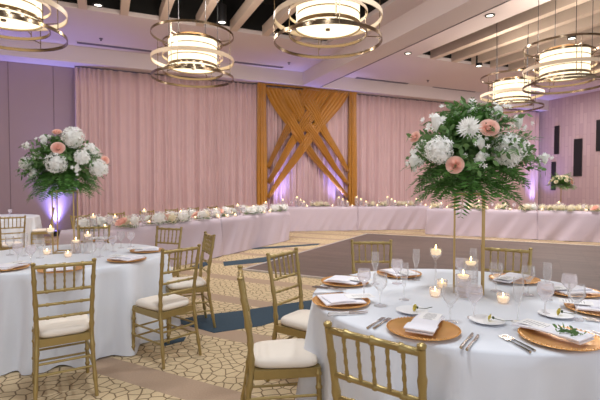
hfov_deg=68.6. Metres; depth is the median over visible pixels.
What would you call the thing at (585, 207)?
cluster
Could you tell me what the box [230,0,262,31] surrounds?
ceiling beam
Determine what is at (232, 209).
cluster
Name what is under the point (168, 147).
drape
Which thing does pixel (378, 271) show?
charger plate
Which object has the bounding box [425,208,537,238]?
head table
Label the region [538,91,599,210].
wall
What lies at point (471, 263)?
candle
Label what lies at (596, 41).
ceiling beam
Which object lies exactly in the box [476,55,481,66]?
recessed light
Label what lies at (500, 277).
menu card
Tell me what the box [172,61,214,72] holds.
diffuser
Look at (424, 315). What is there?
menu card
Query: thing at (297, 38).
ceiling beam
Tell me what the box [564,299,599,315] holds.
charger plate
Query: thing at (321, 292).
fork
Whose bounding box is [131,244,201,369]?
chair
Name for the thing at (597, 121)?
wall niche
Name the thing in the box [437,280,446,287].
votive candle
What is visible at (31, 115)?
wall
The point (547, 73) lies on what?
diffuser
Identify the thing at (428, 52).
ceiling
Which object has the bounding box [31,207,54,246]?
chair
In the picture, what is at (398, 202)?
cluster
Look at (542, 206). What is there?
cluster
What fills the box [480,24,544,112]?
drum pendant
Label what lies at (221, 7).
light
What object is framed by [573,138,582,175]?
wall niche
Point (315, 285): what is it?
knife
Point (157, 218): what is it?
cluster
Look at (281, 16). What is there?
ceiling beam
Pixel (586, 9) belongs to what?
ceiling beam
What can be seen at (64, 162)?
flower arrangement
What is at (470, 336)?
knife
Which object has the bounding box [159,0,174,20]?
ceiling beam
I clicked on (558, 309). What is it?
bud
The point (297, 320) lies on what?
cushion
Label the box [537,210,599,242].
head table
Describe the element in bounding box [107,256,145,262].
charger plate
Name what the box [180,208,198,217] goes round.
cluster
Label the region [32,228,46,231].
cushion
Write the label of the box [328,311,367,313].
knife
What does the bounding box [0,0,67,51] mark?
drum pendant
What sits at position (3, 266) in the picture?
folded napkin
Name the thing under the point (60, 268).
folded napkin
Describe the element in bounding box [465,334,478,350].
knife
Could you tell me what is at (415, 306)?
bud
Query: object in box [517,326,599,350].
charger plate
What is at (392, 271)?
folded napkin
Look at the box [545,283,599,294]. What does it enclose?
folded napkin
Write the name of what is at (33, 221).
round table
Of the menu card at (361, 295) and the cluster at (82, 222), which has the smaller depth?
the menu card at (361, 295)
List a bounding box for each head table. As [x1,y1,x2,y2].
[59,218,222,266]
[199,211,289,254]
[282,206,357,230]
[355,205,433,229]
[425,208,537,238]
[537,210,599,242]
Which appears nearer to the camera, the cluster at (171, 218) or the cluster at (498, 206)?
the cluster at (171, 218)
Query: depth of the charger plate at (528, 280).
3.09 m
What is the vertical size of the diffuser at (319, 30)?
0.065 m
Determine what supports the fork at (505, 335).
on the round table at (494, 367)
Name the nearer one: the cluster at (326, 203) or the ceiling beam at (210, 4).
the ceiling beam at (210, 4)
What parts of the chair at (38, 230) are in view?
seat frame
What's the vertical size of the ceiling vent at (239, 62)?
0.020 m
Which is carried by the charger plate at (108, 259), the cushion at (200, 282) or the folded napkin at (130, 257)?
the folded napkin at (130, 257)
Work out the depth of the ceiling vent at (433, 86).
17.57 m
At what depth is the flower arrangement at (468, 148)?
2.57 m
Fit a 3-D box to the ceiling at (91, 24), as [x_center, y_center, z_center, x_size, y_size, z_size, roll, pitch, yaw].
[2.348,-4.138,6.791,26.900,0.100,16.950,-1,2,-24]
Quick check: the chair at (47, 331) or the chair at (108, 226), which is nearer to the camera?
the chair at (47, 331)
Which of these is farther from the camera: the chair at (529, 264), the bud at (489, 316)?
the chair at (529, 264)
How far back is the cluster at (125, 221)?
6.92 m
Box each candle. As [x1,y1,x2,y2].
[430,288,439,295]
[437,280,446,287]
[457,270,468,278]
[465,257,475,265]
[497,293,508,302]
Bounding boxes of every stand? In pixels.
[50,190,78,253]
[453,192,485,294]
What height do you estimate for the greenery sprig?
0.056 m
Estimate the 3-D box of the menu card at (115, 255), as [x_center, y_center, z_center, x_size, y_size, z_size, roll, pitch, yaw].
[-1.651,0.505,3.989,0.160,0.002,0.095,1,2,25]
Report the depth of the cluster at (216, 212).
9.16 m
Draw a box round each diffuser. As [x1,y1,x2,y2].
[0,8,38,28]
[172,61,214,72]
[298,17,357,36]
[495,98,529,102]
[541,71,588,80]
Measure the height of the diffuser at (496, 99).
0.065 m
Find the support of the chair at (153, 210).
on the floor
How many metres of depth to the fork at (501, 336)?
1.84 m
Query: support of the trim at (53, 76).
attached to the wall at (31, 115)
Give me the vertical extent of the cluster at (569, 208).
0.214 m
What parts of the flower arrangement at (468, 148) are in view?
stock flower, stock flower, stock flower, stock flower, stock flower, stock flower, stock flower, stock flower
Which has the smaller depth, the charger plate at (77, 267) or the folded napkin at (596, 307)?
the folded napkin at (596, 307)
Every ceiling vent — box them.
[76,41,152,51]
[234,61,284,67]
[355,77,408,83]
[433,86,476,91]
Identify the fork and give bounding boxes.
[313,292,343,294]
[366,317,385,328]
[373,317,391,329]
[498,335,531,353]
[502,334,535,351]
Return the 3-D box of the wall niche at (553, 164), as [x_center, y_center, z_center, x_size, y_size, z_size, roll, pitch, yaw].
[11.361,-1.075,19.718,0.030,1.273,0.212,-1,2,-24]
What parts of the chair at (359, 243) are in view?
post, crest rail, rail, post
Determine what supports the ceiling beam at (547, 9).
attached to the ceiling at (91, 24)
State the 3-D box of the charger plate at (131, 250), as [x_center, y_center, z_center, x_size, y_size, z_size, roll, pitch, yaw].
[-1.560,0.514,4.486,0.332,0.022,0.332,-2,2,-40]
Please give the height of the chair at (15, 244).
0.947 m
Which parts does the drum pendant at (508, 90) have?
hanging rod, lamp shade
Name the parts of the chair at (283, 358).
crest rail, post, post, seat frame, leg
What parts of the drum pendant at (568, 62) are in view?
hanging rod, lamp shade, hanging rod, hanging rod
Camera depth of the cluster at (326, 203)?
14.25 m
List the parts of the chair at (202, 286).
seat frame, post, post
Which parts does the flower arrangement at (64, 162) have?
stock flower, stock flower, stock flower, stock flower, stock flower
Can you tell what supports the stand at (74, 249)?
on the round table at (118, 286)
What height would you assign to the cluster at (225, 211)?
0.231 m
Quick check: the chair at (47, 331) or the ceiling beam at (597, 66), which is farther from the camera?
the ceiling beam at (597, 66)
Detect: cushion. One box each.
[2,241,22,247]
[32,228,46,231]
[33,314,88,337]
[136,293,189,310]
[167,276,205,288]
[254,338,317,368]
[280,309,309,330]
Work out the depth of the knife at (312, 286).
2.86 m
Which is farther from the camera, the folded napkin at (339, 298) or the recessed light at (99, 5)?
the recessed light at (99, 5)
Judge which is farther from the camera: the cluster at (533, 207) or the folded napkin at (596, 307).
the cluster at (533, 207)
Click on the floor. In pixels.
(218, 373)
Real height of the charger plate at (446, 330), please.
0.022 m
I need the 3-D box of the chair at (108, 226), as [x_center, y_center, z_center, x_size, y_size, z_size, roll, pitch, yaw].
[-2.514,0.791,5.271,0.386,0.947,0.476,0,2,-12]
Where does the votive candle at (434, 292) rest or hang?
on the round table at (494, 367)
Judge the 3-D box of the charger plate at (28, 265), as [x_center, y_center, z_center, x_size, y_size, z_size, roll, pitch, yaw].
[-2.366,0.544,3.540,0.332,0.022,0.332,-1,2,-34]
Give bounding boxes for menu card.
[5,260,25,263]
[109,254,128,256]
[344,293,374,298]
[347,277,373,281]
[396,270,419,275]
[418,312,442,320]
[496,276,514,279]
[516,318,552,330]
[538,286,569,289]
[558,298,593,305]
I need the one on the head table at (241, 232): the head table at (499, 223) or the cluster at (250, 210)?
the cluster at (250, 210)
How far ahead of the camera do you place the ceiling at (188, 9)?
10.61 m
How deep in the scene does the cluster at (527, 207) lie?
11.88 m
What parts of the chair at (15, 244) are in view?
post, seat frame, crest rail, post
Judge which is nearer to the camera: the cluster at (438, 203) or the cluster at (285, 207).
the cluster at (285, 207)
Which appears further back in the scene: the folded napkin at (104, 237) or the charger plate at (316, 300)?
the folded napkin at (104, 237)
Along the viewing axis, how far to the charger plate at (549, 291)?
2.67 m
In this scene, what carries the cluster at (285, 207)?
on the head table at (241, 232)
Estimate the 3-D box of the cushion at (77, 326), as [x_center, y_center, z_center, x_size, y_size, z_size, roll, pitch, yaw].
[-1.674,0.876,3.105,0.357,0.064,0.376,-1,2,-32]
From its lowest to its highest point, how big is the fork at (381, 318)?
0.012 m
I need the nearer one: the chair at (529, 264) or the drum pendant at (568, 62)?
the chair at (529, 264)
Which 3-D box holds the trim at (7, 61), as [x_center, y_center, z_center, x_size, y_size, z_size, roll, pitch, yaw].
[-8.021,-1.382,12.154,0.014,4.850,0.010,-1,2,-24]
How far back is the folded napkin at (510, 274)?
3.07 m
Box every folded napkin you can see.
[0,263,27,269]
[46,266,75,271]
[88,236,110,239]
[109,255,144,260]
[135,246,158,251]
[317,293,366,305]
[323,275,361,284]
[379,268,419,276]
[403,313,444,335]
[492,272,529,282]
[511,322,594,344]
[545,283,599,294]
[573,299,599,311]
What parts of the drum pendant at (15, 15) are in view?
lamp shade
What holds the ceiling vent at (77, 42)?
in the ceiling at (91, 24)
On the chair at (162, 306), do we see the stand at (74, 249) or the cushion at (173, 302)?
the cushion at (173, 302)
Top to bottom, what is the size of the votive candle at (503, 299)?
0.062 m
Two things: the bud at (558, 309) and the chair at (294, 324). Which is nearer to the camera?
the bud at (558, 309)
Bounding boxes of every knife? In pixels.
[312,286,343,290]
[315,285,345,289]
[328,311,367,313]
[328,312,367,315]
[459,332,473,348]
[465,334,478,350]
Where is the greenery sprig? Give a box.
[553,324,586,335]
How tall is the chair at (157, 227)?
0.947 m
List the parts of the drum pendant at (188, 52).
hanging rod, lamp shade, hanging rod, hanging rod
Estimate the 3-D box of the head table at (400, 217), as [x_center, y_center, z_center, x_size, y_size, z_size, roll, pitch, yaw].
[3.100,0.578,14.751,2.763,0.754,0.964,0,2,-9]
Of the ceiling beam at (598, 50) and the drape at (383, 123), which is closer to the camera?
the ceiling beam at (598, 50)
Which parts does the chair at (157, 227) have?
post, rail, crest rail, post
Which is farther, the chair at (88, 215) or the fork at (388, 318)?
the chair at (88, 215)
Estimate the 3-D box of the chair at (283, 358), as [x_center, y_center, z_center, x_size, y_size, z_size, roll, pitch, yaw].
[-0.127,0.877,2.579,0.476,0.947,0.386,0,2,-8]
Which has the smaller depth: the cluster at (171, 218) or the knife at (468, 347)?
the knife at (468, 347)
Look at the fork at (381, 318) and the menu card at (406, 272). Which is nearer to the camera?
the fork at (381, 318)
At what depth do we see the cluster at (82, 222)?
6.53 m
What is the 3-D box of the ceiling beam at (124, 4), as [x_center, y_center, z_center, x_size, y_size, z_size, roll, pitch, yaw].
[-1.300,-4.117,3.916,0.170,0.250,13.250,-1,2,-24]
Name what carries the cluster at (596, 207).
on the head table at (581, 226)
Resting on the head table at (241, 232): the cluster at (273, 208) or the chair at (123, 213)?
the cluster at (273, 208)
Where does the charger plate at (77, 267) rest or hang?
on the round table at (118, 286)
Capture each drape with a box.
[74,66,256,226]
[266,85,348,210]
[357,94,538,210]
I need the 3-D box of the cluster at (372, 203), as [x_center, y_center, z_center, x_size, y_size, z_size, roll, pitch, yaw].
[2.324,0.106,14.536,0.352,0.214,0.380,0,2,7]
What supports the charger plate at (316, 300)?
on the round table at (494, 367)
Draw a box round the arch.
[256,83,356,210]
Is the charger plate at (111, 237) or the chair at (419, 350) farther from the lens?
the charger plate at (111, 237)
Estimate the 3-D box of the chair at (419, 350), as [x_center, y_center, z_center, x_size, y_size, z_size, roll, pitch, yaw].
[0.376,0.906,1.660,0.386,0.947,0.476,1,2,39]
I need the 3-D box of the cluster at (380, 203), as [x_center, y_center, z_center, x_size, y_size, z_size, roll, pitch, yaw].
[2.724,0.104,14.586,0.380,0.214,0.352,1,2,18]
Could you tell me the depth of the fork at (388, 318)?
2.13 m
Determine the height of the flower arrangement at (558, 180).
0.652 m
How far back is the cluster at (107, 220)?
7.08 m
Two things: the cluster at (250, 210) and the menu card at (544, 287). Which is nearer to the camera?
the menu card at (544, 287)
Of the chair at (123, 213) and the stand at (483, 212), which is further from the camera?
the chair at (123, 213)
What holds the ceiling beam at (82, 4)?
attached to the ceiling at (91, 24)
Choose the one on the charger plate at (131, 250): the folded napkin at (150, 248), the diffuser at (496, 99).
the folded napkin at (150, 248)
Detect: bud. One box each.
[412,304,431,310]
[488,314,512,320]
[556,308,578,314]
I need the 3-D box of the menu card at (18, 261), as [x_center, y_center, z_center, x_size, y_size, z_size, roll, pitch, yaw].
[-2.350,0.516,3.648,0.095,0.002,0.160,0,2,8]
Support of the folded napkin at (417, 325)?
on the charger plate at (446, 330)
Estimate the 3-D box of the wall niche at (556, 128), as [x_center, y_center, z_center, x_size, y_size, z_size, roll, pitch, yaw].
[11.411,-2.666,19.555,0.030,1.262,0.233,-1,2,-24]
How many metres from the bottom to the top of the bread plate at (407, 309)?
0.014 m
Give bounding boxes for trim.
[7,61,10,208]
[53,76,55,221]
[321,0,510,86]
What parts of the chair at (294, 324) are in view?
post, crest rail, rail, rail, rail, seat frame, post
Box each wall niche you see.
[551,162,555,189]
[554,125,559,153]
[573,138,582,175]
[596,120,599,150]
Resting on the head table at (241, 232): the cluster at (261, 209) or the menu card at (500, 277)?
the cluster at (261, 209)
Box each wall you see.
[0,61,76,230]
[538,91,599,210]
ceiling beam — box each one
[77,0,86,9]
[120,0,129,15]
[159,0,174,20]
[196,0,218,26]
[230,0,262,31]
[262,4,295,35]
[292,29,302,40]
[430,0,589,59]
[451,0,599,62]
[471,12,599,65]
[490,25,599,67]
[508,37,599,69]
[526,47,599,72]
[591,63,599,70]
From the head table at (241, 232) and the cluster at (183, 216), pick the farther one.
the head table at (241, 232)
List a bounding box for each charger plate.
[0,263,29,271]
[37,266,82,272]
[85,237,113,240]
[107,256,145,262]
[130,248,163,252]
[312,293,369,308]
[321,275,368,286]
[377,268,421,277]
[386,316,460,340]
[489,273,540,283]
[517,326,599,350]
[541,284,599,297]
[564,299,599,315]
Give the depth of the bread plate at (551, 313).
2.27 m
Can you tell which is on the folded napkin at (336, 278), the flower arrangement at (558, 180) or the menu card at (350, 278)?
the menu card at (350, 278)
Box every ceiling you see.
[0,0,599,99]
[56,0,387,40]
[423,0,590,71]
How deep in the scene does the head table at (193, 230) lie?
7.67 m
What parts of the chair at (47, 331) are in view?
leg, post, seat frame, crest rail, rail, rail, rail, leg, post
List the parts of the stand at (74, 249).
post, post, frame, post, post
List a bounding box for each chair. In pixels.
[0,215,25,250]
[30,258,98,399]
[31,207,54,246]
[70,214,90,228]
[79,225,110,243]
[107,212,124,224]
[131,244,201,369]
[139,210,153,222]
[155,226,182,295]
[166,231,215,333]
[237,265,321,399]
[266,247,309,381]
[323,320,427,399]
[350,239,392,273]
[485,247,532,275]
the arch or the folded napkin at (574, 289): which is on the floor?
the arch
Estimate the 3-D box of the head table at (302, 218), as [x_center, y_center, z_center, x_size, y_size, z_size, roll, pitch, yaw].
[0.487,0.591,14.358,2.811,0.754,0.968,0,2,-9]
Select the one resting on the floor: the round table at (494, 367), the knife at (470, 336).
the round table at (494, 367)
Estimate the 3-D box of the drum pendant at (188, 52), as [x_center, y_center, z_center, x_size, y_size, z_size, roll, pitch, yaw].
[-1.988,-3.559,8.141,1.504,2.622,1.504,-1,2,-30]
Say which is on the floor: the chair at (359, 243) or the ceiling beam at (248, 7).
the chair at (359, 243)
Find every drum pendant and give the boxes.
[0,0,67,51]
[150,0,233,87]
[274,0,382,58]
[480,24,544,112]
[522,0,599,94]
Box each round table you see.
[0,214,45,247]
[0,243,180,375]
[295,269,599,399]
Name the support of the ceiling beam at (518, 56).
attached to the ceiling at (91, 24)
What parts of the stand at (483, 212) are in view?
post, frame, post, post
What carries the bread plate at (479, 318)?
on the round table at (494, 367)
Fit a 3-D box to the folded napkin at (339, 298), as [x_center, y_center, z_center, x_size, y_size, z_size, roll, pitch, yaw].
[0.234,0.560,2.510,0.230,0.020,0.212,0,2,-12]
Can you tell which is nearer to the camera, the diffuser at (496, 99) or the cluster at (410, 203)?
the diffuser at (496, 99)
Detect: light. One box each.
[93,2,102,7]
[218,0,225,23]
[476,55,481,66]
[485,13,494,17]
[567,7,576,39]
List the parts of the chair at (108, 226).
rail, crest rail, post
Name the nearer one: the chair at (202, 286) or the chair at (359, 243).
the chair at (359, 243)
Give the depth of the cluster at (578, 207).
11.74 m
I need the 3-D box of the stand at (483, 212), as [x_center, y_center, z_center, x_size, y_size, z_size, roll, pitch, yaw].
[1.069,0.266,2.791,0.200,0.626,0.200,1,2,20]
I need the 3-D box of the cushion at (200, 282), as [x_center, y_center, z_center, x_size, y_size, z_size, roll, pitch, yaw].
[-1.164,0.832,4.474,0.376,0.064,0.357,-1,2,-26]
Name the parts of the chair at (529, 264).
rail, crest rail, post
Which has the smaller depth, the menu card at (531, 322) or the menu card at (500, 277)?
the menu card at (531, 322)
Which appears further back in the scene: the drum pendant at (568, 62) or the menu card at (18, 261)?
the drum pendant at (568, 62)
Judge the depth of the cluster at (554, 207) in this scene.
11.57 m
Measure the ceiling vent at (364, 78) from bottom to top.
0.020 m
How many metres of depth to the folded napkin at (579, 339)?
1.88 m
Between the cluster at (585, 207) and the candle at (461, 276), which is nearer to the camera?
the candle at (461, 276)
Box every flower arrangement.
[17,126,108,201]
[402,96,553,218]
[546,172,573,189]
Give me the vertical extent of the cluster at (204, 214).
0.231 m
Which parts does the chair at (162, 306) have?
leg, post, seat frame, leg, rail, rail, rail, crest rail, post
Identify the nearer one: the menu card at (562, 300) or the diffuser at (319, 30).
the menu card at (562, 300)
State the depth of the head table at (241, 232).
10.04 m
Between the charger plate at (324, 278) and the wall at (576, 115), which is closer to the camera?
the charger plate at (324, 278)
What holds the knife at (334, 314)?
on the round table at (494, 367)
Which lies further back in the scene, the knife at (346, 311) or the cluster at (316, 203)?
the cluster at (316, 203)
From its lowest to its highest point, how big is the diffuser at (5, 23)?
0.065 m
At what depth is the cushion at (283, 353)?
2.46 m
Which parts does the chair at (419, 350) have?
post, rail, crest rail, rail, post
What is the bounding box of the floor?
[0,229,599,399]
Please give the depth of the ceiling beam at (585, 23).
11.86 m
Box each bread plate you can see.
[396,305,427,314]
[469,314,505,324]
[538,309,574,318]
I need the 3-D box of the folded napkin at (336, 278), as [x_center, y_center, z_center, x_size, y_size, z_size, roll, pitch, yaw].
[0.309,0.544,3.028,0.230,0.020,0.212,1,2,28]
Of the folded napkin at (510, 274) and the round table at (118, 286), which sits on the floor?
the round table at (118, 286)
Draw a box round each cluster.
[75,216,102,230]
[90,214,115,226]
[115,214,140,228]
[142,213,164,224]
[157,211,177,223]
[171,211,190,222]
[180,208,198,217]
[191,209,210,219]
[207,208,220,216]
[218,206,230,216]
[222,207,237,215]
[240,205,256,214]
[251,205,265,213]
[269,204,283,211]
[277,203,288,210]
[309,201,318,205]
[319,200,329,206]
[365,200,375,205]
[377,201,387,205]
[395,201,404,205]
[404,200,413,205]
[429,202,440,207]
[495,203,507,208]
[518,204,531,210]
[526,203,537,209]
[538,204,551,210]
[548,204,561,210]
[559,204,573,211]
[570,203,583,210]
[581,204,594,210]
[590,204,599,211]
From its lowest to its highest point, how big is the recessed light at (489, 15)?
0.025 m
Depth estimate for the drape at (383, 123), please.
17.03 m
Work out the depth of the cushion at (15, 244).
7.27 m

